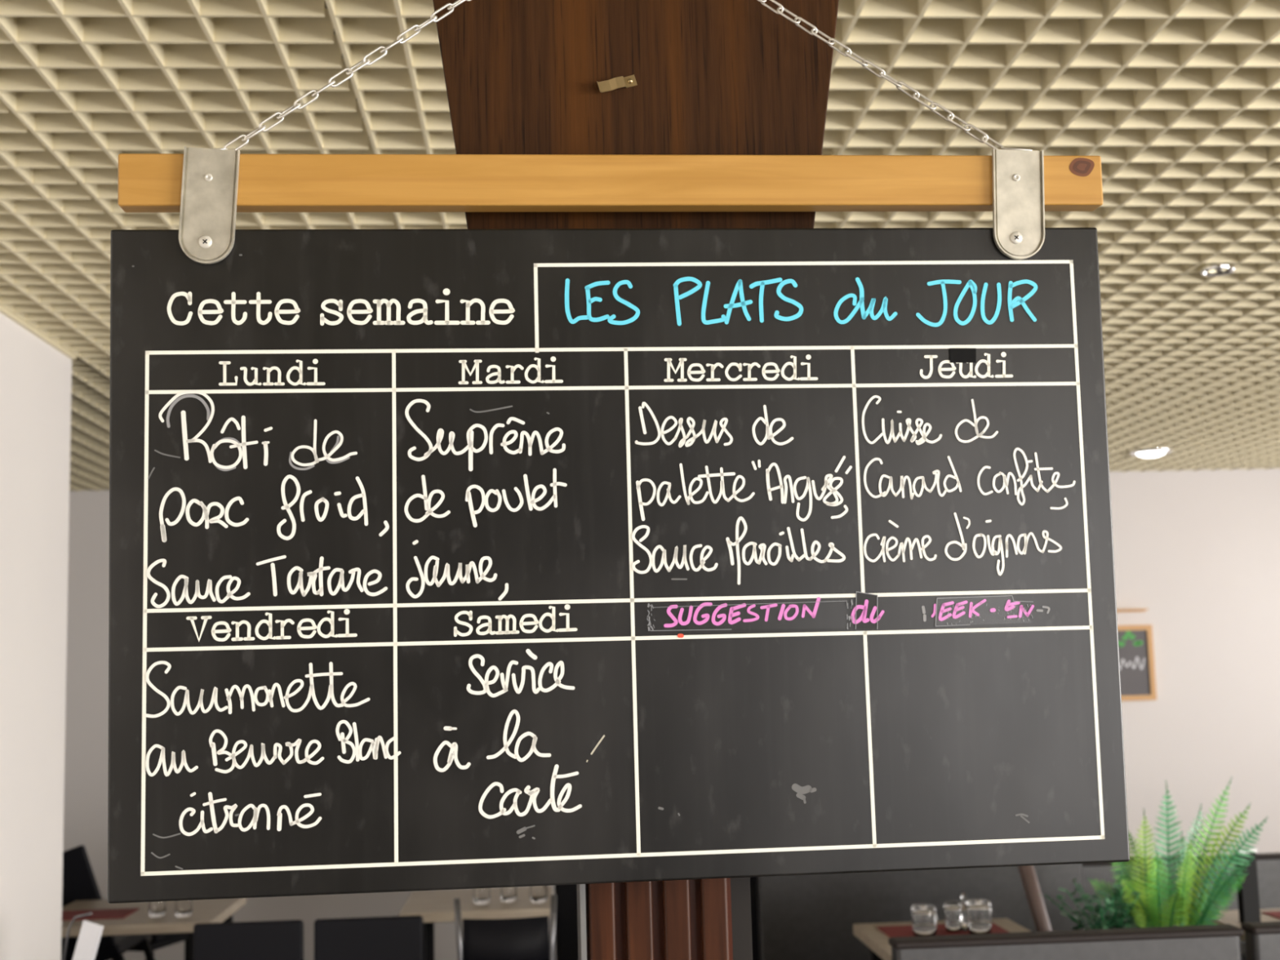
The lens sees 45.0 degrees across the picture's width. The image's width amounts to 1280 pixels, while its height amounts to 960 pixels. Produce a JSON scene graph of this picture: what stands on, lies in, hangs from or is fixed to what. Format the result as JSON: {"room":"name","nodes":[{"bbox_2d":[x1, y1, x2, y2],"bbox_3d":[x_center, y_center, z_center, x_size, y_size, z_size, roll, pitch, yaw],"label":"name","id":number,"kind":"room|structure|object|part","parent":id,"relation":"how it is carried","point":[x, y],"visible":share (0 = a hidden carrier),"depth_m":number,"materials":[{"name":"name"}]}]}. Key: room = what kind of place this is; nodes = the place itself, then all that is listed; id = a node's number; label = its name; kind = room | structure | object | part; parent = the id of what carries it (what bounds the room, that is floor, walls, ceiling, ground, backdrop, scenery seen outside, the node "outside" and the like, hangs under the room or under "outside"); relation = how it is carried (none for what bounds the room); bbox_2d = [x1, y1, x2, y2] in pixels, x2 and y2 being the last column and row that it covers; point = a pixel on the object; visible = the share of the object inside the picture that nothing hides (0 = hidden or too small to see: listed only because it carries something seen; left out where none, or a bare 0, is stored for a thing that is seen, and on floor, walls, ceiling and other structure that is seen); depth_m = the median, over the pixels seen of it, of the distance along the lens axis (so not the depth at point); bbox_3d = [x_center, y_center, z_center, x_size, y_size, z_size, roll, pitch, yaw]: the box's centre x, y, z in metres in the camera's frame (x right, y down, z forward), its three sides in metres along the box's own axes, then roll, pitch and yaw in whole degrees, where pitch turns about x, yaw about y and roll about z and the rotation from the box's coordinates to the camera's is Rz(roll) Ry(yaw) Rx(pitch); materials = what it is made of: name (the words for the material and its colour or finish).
{"room":"restaurant dining room","nodes":[
{"label":"restaurant dining room","id":0,"kind":"room"},
{"bbox_2d":[0,312,71,959],"bbox_3d":[-1.518,0.339,0.234,0.191,2.501,8.721,-1,-7,-4],"label":"wall","id":1,"kind":"structure","parent":0,"point":[36,377],"depth_m":4.29,"materials":[{"name":"white paint"}]},
{"bbox_2d":[0,305,75,359],"bbox_3d":[-1.539,-0.757,1.776,0.012,0.062,5.931,-1,-7,-4],"label":"trim","id":2,"kind":"structure","parent":1,"relation":"attached to","point":[4,311],"depth_m":4.35,"materials":[{"name":"beige paint"}]},
{"bbox_2d":[432,0,839,959],"bbox_3d":[0.016,0.430,1.332,0.467,2.503,0.218,-1,-7,-4],"label":"column","id":3,"kind":"structure","parent":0,"point":[713,77],"depth_m":1.31,"materials":[{"name":"brown wood"}]},
{"bbox_2d":[596,74,637,93],"bbox_3d":[-0.020,-0.337,1.310,0.036,0.018,0.005,0,-7,-14],"label":"turn latch","id":4,"kind":"object","parent":3,"relation":"attached to","point":[615,83],"visible":1,"depth_m":1.31,"materials":[{"name":"gold metal"}]},
{"bbox_3d":[0.003,-0.305,1.325,0.467,1.044,0.026,-1,-7,-4],"label":"flared panel","id":5,"kind":"part","parent":3,"relation":"part of","materials":[{"name":"brown wood"}]},
{"bbox_3d":[-0.024,-0.486,1.315,0.003,0.023,0.035,-1,-7,-4],"label":"hook","id":6,"kind":"object","parent":3,"relation":"attached to","visible":0},
{"bbox_2d":[107,0,1129,903],"bbox_3d":[-0.012,-0.089,1.245,0.806,0.811,0.038,-1,-7,-5],"label":"chalkboard","id":7,"kind":"object","parent":6,"relation":"hanging from","point":[439,559],"visible":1,"depth_m":1.23,"materials":[{"name":"black"}]},
{"bbox_3d":[-0.187,-0.375,1.265,0.343,0.230,0.010,0,-7,-9],"label":"chain","id":8,"kind":"part","parent":7,"relation":"part of","materials":[{"name":"silver metal"}]},
{"bbox_3d":[0.150,-0.381,1.296,0.348,0.227,0.010,-1,-7,-2],"label":"chain","id":9,"kind":"part","parent":7,"relation":"part of","materials":[{"name":"silver metal"}]},
{"bbox_2d":[0,0,1279,491],"bbox_3d":[0.438,-0.772,2.243,9.200,0.076,12.200,-1,-7,-4],"label":"ceiling","id":10,"kind":"structure","parent":0,"point":[1178,101],"depth_m":2.89,"materials":[{"name":"beige paint"}]},
{"bbox_2d":[1129,448,1172,457],"bbox_3d":[2.526,-0.141,7.630,0.200,0.056,0.200,-1,-7,-4],"label":"ceiling light","id":11,"kind":"object","parent":10,"relation":"attached to","point":[1145,453],"visible":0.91,"depth_m":7.58,"materials":[{"name":"silver metal"}]},
{"bbox_3d":[2.526,-0.128,7.629,0.148,0.030,0.148,-1,-7,-4],"label":"lamp glass","id":12,"kind":"part","parent":11,"relation":"part of","materials":[{"name":"white glass"}]},
{"bbox_2d":[1200,262,1235,276],"bbox_3d":[1.504,-0.559,4.020,0.084,0.038,0.084,-1,-7,-4],"label":"recessed light","id":13,"kind":"object","parent":10,"relation":"in","point":[1219,268],"visible":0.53,"depth_m":4.00,"materials":[{"name":"silver metal"}]},
{"bbox_2d":[62,468,1279,959],"bbox_3d":[0.175,1.200,8.218,9.400,2.620,0.150,-1,-7,-4],"label":"wall","id":14,"kind":"structure","parent":0,"point":[1199,550],"depth_m":8.31,"materials":[{"name":"paint"}]},
{"bbox_2d":[1116,608,1148,612],"bbox_3d":[2.490,0.708,8.322,0.491,0.014,0.060,-1,-7,-4],"label":"ledge","id":15,"kind":"object","parent":14,"relation":"attached to","point":[1118,610],"visible":0.36,"depth_m":8.32,"materials":[{"name":"brown wood"}]},
{"bbox_2d":[1117,624,1156,701],"bbox_3d":[2.501,0.988,8.307,0.540,0.403,0.021,-1,-7,-4],"label":"framed piece","id":16,"kind":"object","parent":14,"relation":"attached to","point":[1135,643],"visible":0.36,"depth_m":8.32,"materials":[{"name":"brown wood"}]},
{"bbox_3d":[0.506,1.802,1.932,9.200,0.100,12.200,-1,-7,-4],"label":"floor","id":17,"kind":"structure","parent":0,"visible":0},
{"bbox_2d":[61,844,155,959],"bbox_3d":[-2.025,1.808,5.743,0.572,0.924,0.405,-1,-7,-4],"label":"dining chair","id":18,"kind":"object","parent":17,"relation":"on","point":[79,882],"visible":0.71,"depth_m":5.58,"materials":[{"name":"black plastic"}]},
{"bbox_3d":[-2.099,1.557,5.577,0.310,0.387,0.025,-20,-5,-6],"label":"backrest","id":19,"kind":"part","parent":18,"relation":"part of","materials":[{"name":"black plastic"}]},
{"bbox_3d":[-1.810,1.937,5.574,0.024,0.450,0.024,-20,-5,-6],"label":"leg","id":20,"kind":"part","parent":18,"relation":"part of","materials":[{"name":"black paint"}]},
{"bbox_3d":[-2.040,1.774,5.759,0.310,0.048,0.380,-20,-5,-6],"label":"seat","id":21,"kind":"part","parent":18,"relation":"part of","materials":[{"name":"black plastic"}]},
{"bbox_3d":[-1.832,1.980,5.925,0.024,0.450,0.024,-20,-5,-6],"label":"leg","id":22,"kind":"part","parent":18,"relation":"part of","materials":[{"name":"black paint"}]},
{"bbox_2d":[111,933,188,959],"bbox_3d":[-2.106,1.949,6.436,0.405,0.825,0.310,-4,-7,16],"label":"dining chair","id":23,"kind":"object","parent":17,"relation":"on","point":[157,941],"visible":0.16,"depth_m":6.33,"materials":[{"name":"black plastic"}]},
{"bbox_3d":[-2.119,1.915,6.443,0.380,0.045,0.310,-4,-7,16],"label":"seat","id":24,"kind":"part","parent":23,"relation":"part of","materials":[{"name":"black plastic"}]},
{"bbox_3d":[-1.930,1.710,6.411,0.025,0.365,0.310,-4,-7,16],"label":"backrest","id":25,"kind":"part","parent":23,"relation":"part of","materials":[{"name":"black plastic"}]},
{"bbox_3d":[-1.902,2.153,6.500,0.024,0.425,0.024,-4,-7,16],"label":"leg","id":26,"kind":"part","parent":23,"relation":"part of","materials":[{"name":"black paint"}]},
{"bbox_2d":[61,897,246,959],"bbox_3d":[-1.673,1.819,5.141,0.600,0.750,0.600,-1,-7,-4],"label":"dining table","id":27,"kind":"object","parent":17,"relation":"on","point":[217,910],"visible":0.48,"depth_m":5.00,"materials":[{"name":"brown wood"}]},
{"bbox_2d":[62,907,139,920],"bbox_3d":[-1.819,1.441,5.117,0.260,0.003,0.200,-1,-7,-4],"label":"placemat","id":28,"kind":"object","parent":27,"relation":"on","point":[114,913],"visible":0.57,"depth_m":5.12,"materials":[{"name":"red fabric"}]},
{"bbox_2d":[148,901,165,917],"bbox_3d":[-1.579,1.392,5.048,0.056,0.070,0.056,-1,-7,-4],"label":"drinking glass","id":29,"kind":"object","parent":27,"relation":"on","point":[157,908],"visible":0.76,"depth_m":5.03,"materials":[{"name":"white"}]},
{"bbox_2d":[174,900,192,917],"bbox_3d":[-1.488,1.386,5.034,0.056,0.075,0.056,-1,-7,-4],"label":"drinking glass","id":30,"kind":"object","parent":27,"relation":"on","point":[183,908],"visible":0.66,"depth_m":5.01,"materials":[{"name":"white"}]},
{"bbox_3d":[-1.418,1.802,4.917,0.040,0.718,0.040,-1,-7,-4],"label":"leg","id":31,"kind":"part","parent":27,"relation":"part of","materials":[{"name":"black paint"}]},
{"bbox_3d":[-1.448,1.860,5.393,0.040,0.718,0.040,-1,-7,-4],"label":"leg","id":32,"kind":"part","parent":27,"relation":"part of","materials":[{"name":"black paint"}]},
{"bbox_2d":[193,920,303,959],"bbox_3d":[-1.121,1.696,4.553,0.310,0.825,0.405,-1,-7,-4],"label":"dining chair","id":33,"kind":"object","parent":17,"relation":"on","point":[282,940],"visible":1,"depth_m":4.40,"materials":[{"name":"black leather"}]},
{"bbox_2d":[314,915,423,959],"bbox_3d":[-0.781,1.690,4.576,0.310,0.825,0.405,-1,-7,-4],"label":"dining chair","id":34,"kind":"object","parent":17,"relation":"on","point":[392,937],"visible":1,"depth_m":4.42,"materials":[{"name":"black leather"}]},
{"bbox_2d":[399,886,551,959],"bbox_3d":[-0.537,1.796,5.197,0.495,0.750,0.520,-1,-7,-4],"label":"dining table","id":35,"kind":"object","parent":17,"relation":"on","point":[437,905],"visible":0.55,"depth_m":5.09,"materials":[{"name":"brown wood"}]},
{"bbox_3d":[-0.711,1.791,4.984,0.040,0.718,0.040,-1,-7,-4],"label":"leg","id":36,"kind":"part","parent":35,"relation":"part of","materials":[{"name":"black paint"}]},
{"bbox_3d":[-0.736,1.839,5.381,0.040,0.718,0.040,-1,-7,-4],"label":"leg","id":37,"kind":"part","parent":35,"relation":"part of","materials":[{"name":"black paint"}]},
{"bbox_2d":[472,888,490,904],"bbox_3d":[-0.529,1.374,5.148,0.060,0.075,0.060,-1,-7,-4],"label":"drinking glass","id":38,"kind":"object","parent":35,"relation":"on","point":[480,895],"visible":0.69,"depth_m":5.12,"materials":[{"name":"white"}]},
{"bbox_2d":[500,886,517,902],"bbox_3d":[-0.440,1.377,5.174,0.056,0.070,0.056,-1,-7,-4],"label":"drinking glass","id":39,"kind":"object","parent":35,"relation":"on","point":[508,895],"visible":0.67,"depth_m":5.15,"materials":[{"name":"white"}]},
{"bbox_2d":[529,885,547,903],"bbox_3d":[-0.338,1.363,5.141,0.060,0.085,0.060,-1,-7,-4],"label":"drinking glass","id":40,"kind":"object","parent":35,"relation":"on","point":[538,894],"visible":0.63,"depth_m":5.12,"materials":[{"name":"white"}]},
{"bbox_2d":[453,894,556,959],"bbox_3d":[-0.395,1.671,4.656,0.302,0.861,0.420,-1,-7,-4],"label":"chair","id":41,"kind":"object","parent":17,"relation":"on","point":[521,938],"visible":1,"depth_m":4.50,"materials":[{"name":"black plastic"}]},
{"bbox_3d":[-0.520,1.651,4.461,0.027,0.861,0.033,-1,-7,-4],"label":"leg","id":42,"kind":"part","parent":41,"relation":"part of","materials":[{"name":"grey metal"}]},
{"bbox_3d":[-0.390,1.370,4.500,0.250,0.180,0.037,-1,-7,-4],"label":"backrest","id":43,"kind":"part","parent":41,"relation":"part of","materials":[{"name":"black leather"}]},
{"bbox_3d":[-0.246,1.646,4.479,0.027,0.861,0.033,-1,-7,-4],"label":"leg","id":44,"kind":"part","parent":41,"relation":"part of","materials":[{"name":"grey metal"}]},
{"bbox_2d":[554,876,759,959],"bbox_3d":[0.101,1.780,6.035,0.880,0.950,0.445,-1,-7,-4],"label":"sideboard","id":45,"kind":"object","parent":17,"relation":"on","point":[566,931],"visible":0.03,"depth_m":5.83,"materials":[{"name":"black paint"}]},
{"bbox_3d":[-0.101,1.745,5.829,0.410,0.820,0.016,-1,-7,-4],"label":"door","id":46,"kind":"part","parent":45,"relation":"part of","materials":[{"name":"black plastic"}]},
{"bbox_3d":[0.328,1.737,5.857,0.410,0.820,0.016,-1,-7,-4],"label":"door","id":47,"kind":"part","parent":45,"relation":"part of","materials":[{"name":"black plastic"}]},
{"bbox_2d":[756,863,1085,959],"bbox_3d":[0.952,1.581,4.870,1.098,1.020,0.511,-1,-7,-4],"label":"upholstered bench","id":48,"kind":"object","parent":17,"relation":"on","point":[812,917],"visible":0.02,"depth_m":5.08,"materials":[{"name":"black paint"}]},
{"bbox_2d":[853,918,1031,959],"bbox_3d":[0.890,1.638,4.203,0.465,0.750,0.650,-1,-7,-4],"label":"dining table","id":49,"kind":"object","parent":17,"relation":"on","point":[868,934],"visible":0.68,"depth_m":4.42,"materials":[{"name":"brown wood"}]},
{"bbox_3d":[0.701,1.689,4.452,0.040,0.718,0.040,-1,-7,-4],"label":"leg","id":50,"kind":"part","parent":49,"relation":"part of","materials":[{"name":"black paint"}]},
{"bbox_2d":[876,922,1008,937],"bbox_3d":[0.865,1.278,4.361,0.340,0.003,0.260,-1,-7,-4],"label":"placemat","id":51,"kind":"object","parent":49,"relation":"on","point":[890,931],"visible":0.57,"depth_m":4.38,"materials":[{"name":"red fabric"}]},
{"bbox_2d":[910,902,937,936],"bbox_3d":[0.797,1.233,4.327,0.074,0.082,0.074,-1,-7,-4],"label":"drinking glass","id":52,"kind":"object","parent":51,"relation":"on","point":[923,916],"visible":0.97,"depth_m":4.30,"materials":[{"name":"white"}]},
{"bbox_2d":[943,900,961,932],"bbox_3d":[0.888,1.237,4.378,0.052,0.082,0.052,-1,-7,-4],"label":"drinking glass","id":53,"kind":"object","parent":51,"relation":"on","point":[952,908],"visible":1,"depth_m":4.36,"materials":[{"name":"white"}]},
{"bbox_2d":[960,893,968,931],"bbox_3d":[0.919,1.224,4.377,0.022,0.105,0.021,-1,-7,-4],"label":"glass cruet","id":54,"kind":"object","parent":51,"relation":"on","point":[964,920],"visible":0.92,"depth_m":4.37,"materials":[{"name":"white"}]},
{"bbox_2d":[965,897,991,933],"bbox_3d":[0.952,1.224,4.328,0.072,0.092,0.072,-1,-7,-4],"label":"drinking glass","id":55,"kind":"object","parent":51,"relation":"on","point":[979,910],"visible":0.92,"depth_m":4.30,"materials":[{"name":"white"}]},
{"bbox_2d":[1017,865,1052,931],"bbox_3d":[1.252,1.500,4.606,0.312,1.110,0.048,-1,-7,-4],"label":"leaning post","id":56,"kind":"object","parent":17,"relation":"on","point":[1028,874],"visible":0.48,"depth_m":4.62,"materials":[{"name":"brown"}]},
{"bbox_2d":[888,924,1243,959],"bbox_3d":[0.935,1.476,3.560,0.779,0.914,0.508,-1,-7,-4],"label":"upholstered bench","id":57,"kind":"object","parent":17,"relation":"on","point":[1220,941],"visible":1,"depth_m":3.37,"materials":[{"name":"black fabric"}]},
{"bbox_3d":[0.947,1.394,3.350,0.771,0.786,0.055,-1,-7,-4],"label":"backrest","id":58,"kind":"part","parent":57,"relation":"part of","materials":[{"name":"grey fabric"}]},
{"bbox_2d":[1082,852,1279,942],"bbox_3d":[2.399,1.710,5.301,1.778,0.790,0.511,-1,-7,-4],"label":"upholstered bench","id":59,"kind":"object","parent":17,"relation":"on","point":[1268,864],"visible":0.02,"depth_m":5.51,"materials":[{"name":"black fabric"}]},
{"bbox_3d":[2.375,1.354,5.566,1.778,0.018,0.069,-1,-7,-4],"label":"rail","id":60,"kind":"part","parent":59,"relation":"part of","materials":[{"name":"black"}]},
{"bbox_2d":[1200,908,1279,942],"bbox_3d":[2.090,1.615,4.278,0.820,0.750,0.640,-1,-7,-4],"label":"dining table","id":61,"kind":"object","parent":17,"relation":"on","point":[1232,917],"visible":0.09,"depth_m":4.47,"materials":[{"name":"brown wood"}]},
{"bbox_2d":[1232,847,1261,923],"bbox_3d":[1.737,1.159,4.412,0.062,0.207,0.030,0,-7,-16],"label":"holder","id":62,"kind":"object","parent":61,"relation":"on","point":[1248,899],"visible":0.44,"depth_m":4.40,"materials":[{"name":"black paint"}]},
{"bbox_2d":[1261,911,1279,919],"bbox_3d":[2.013,1.257,4.438,0.340,0.003,0.260,-1,-7,-4],"label":"placemat","id":63,"kind":"object","parent":61,"relation":"on","point":[1273,913],"visible":1,"depth_m":4.52,"materials":[{"name":"red fabric"}]},
{"bbox_2d":[1240,941,1246,959],"bbox_3d":[1.416,1.614,4.083,0.440,0.742,0.320,-1,-7,-4],"label":"planter","id":64,"kind":"object","parent":17,"relation":"on","point":[1243,953],"visible":0.02,"depth_m":4.02,"materials":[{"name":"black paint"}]},
{"bbox_2d":[1038,870,1142,929],"bbox_3d":[1.217,1.129,4.030,0.282,0.215,0.256,-1,-7,-4],"label":"leafy plant","id":65,"kind":"object","parent":64,"relation":"on","point":[1116,922],"visible":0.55,"depth_m":4.02,"materials":[{"name":"green plant"}]},
{"bbox_2d":[1086,777,1268,928],"bbox_3d":[1.437,1.017,4.085,0.436,0.440,0.237,0,-7,-16],"label":"potted fern","id":66,"kind":"object","parent":64,"relation":"on","point":[1149,912],"visible":0.84,"depth_m":4.09,"materials":[{"name":"green plant"}]},
{"bbox_3d":[1.281,1.153,4.115,0.165,0.184,0.006,-2,-7,3],"label":"frond stem","id":67,"kind":"part","parent":66,"relation":"part of","materials":[{"name":"green plant"}]},
{"bbox_3d":[1.305,1.104,4.096,0.119,0.276,0.006,0,-7,-12],"label":"frond stem","id":68,"kind":"part","parent":66,"relation":"part of","materials":[{"name":"green plant"}]},
{"bbox_3d":[1.340,1.082,4.126,0.063,0.325,0.006,-2,-7,8],"label":"frond stem","id":69,"kind":"part","parent":66,"relation":"part of","materials":[{"name":"green plant"}]},
{"bbox_3d":[1.315,1.136,4.052,0.145,0.202,0.006,3,-8,-35],"label":"frond stem","id":70,"kind":"part","parent":66,"relation":"part of","materials":[{"name":"green plant"}]},
{"bbox_3d":[1.336,1.053,4.074,0.006,0.369,0.031,-1,-7,-4],"label":"frond stem","id":71,"kind":"part","parent":66,"relation":"part of","materials":[{"name":"green plant"}]},
{"bbox_3d":[1.363,1.099,4.051,0.006,0.271,0.074,-3,-7,14],"label":"frond stem","id":72,"kind":"part","parent":66,"relation":"part of","materials":[{"name":"green plant"}]},
{"bbox_3d":[1.400,1.017,4.084,0.006,0.439,0.028,-1,-7,-4],"label":"frond stem","id":73,"kind":"part","parent":66,"relation":"part of","materials":[{"name":"green plant"}]},
{"bbox_3d":[1.388,1.144,4.014,0.006,0.173,0.135,-2,-7,4],"label":"frond stem","id":74,"kind":"part","parent":66,"relation":"part of","materials":[{"name":"green plant"}]},
{"bbox_3d":[1.476,1.100,4.178,0.006,0.293,0.069,-3,-7,16],"label":"frond stem","id":75,"kind":"part","parent":66,"relation":"part of","materials":[{"name":"green plant"}]},
{"bbox_3d":[1.434,1.082,4.060,0.006,0.303,0.071,1,-7,-23],"label":"frond stem","id":76,"kind":"part","parent":66,"relation":"part of","materials":[{"name":"green plant"}]},
{"bbox_3d":[1.480,1.057,4.139,0.092,0.369,0.006,0,-7,-14],"label":"frond stem","id":77,"kind":"part","parent":66,"relation":"part of","materials":[{"name":"green plant"}]},
{"bbox_3d":[1.528,1.022,4.143,0.170,0.438,0.006,0,-7,-9],"label":"frond stem","id":78,"kind":"part","parent":66,"relation":"part of","materials":[{"name":"green plant"}]},
{"bbox_3d":[1.547,1.052,4.119,0.192,0.372,0.023,-1,-7,-4],"label":"frond stem","id":79,"kind":"part","parent":66,"relation":"part of","materials":[{"name":"green plant"}]},
{"bbox_3d":[1.533,1.141,4.097,0.172,0.192,0.006,-2,-7,7],"label":"frond stem","id":80,"kind":"part","parent":66,"relation":"part of","materials":[{"name":"green plant"}]},
{"bbox_3d":[1.530,1.109,4.048,0.174,0.242,0.006,-6,-8,35],"label":"frond stem","id":81,"kind":"part","parent":66,"relation":"part of","materials":[{"name":"green plant"}]},
{"bbox_3d":[1.568,1.065,4.092,0.208,0.339,0.006,-3,-7,13],"label":"frond stem","id":82,"kind":"part","parent":66,"relation":"part of","materials":[{"name":"green plant"}]},
{"bbox_2d":[1240,920,1279,959],"bbox_3d":[1.718,1.461,3.612,0.752,0.916,0.508,-1,-7,-4],"label":"upholstered bench","id":83,"kind":"object","parent":17,"relation":"on","point":[1262,939],"visible":0.98,"depth_m":3.40,"materials":[{"name":"black fabric"}]},
{"bbox_3d":[1.721,0.989,3.449,0.752,0.018,0.069,-1,-7,-4],"label":"rail","id":84,"kind":"part","parent":83,"relation":"part of","materials":[{"name":"black"}]},
{"bbox_3d":[1.731,1.379,3.403,0.744,0.788,0.055,-1,-7,-4],"label":"backrest","id":85,"kind":"part","parent":83,"relation":"part of","materials":[{"name":"grey fabric"}]},
{"bbox_3d":[-1.258,1.639,3.676,0.640,0.735,0.400,-1,-7,-4],"label":"dining table","id":86,"kind":"object","parent":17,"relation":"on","visible":0},
{"bbox_2d":[62,911,103,959],"bbox_3d":[-1.379,1.178,3.800,0.119,0.222,0.008,-2,-7,8],"label":"menu card","id":87,"kind":"object","parent":86,"relation":"on","point":[90,935],"visible":1,"depth_m":3.80,"materials":[{"name":"white paper"}]}
]}

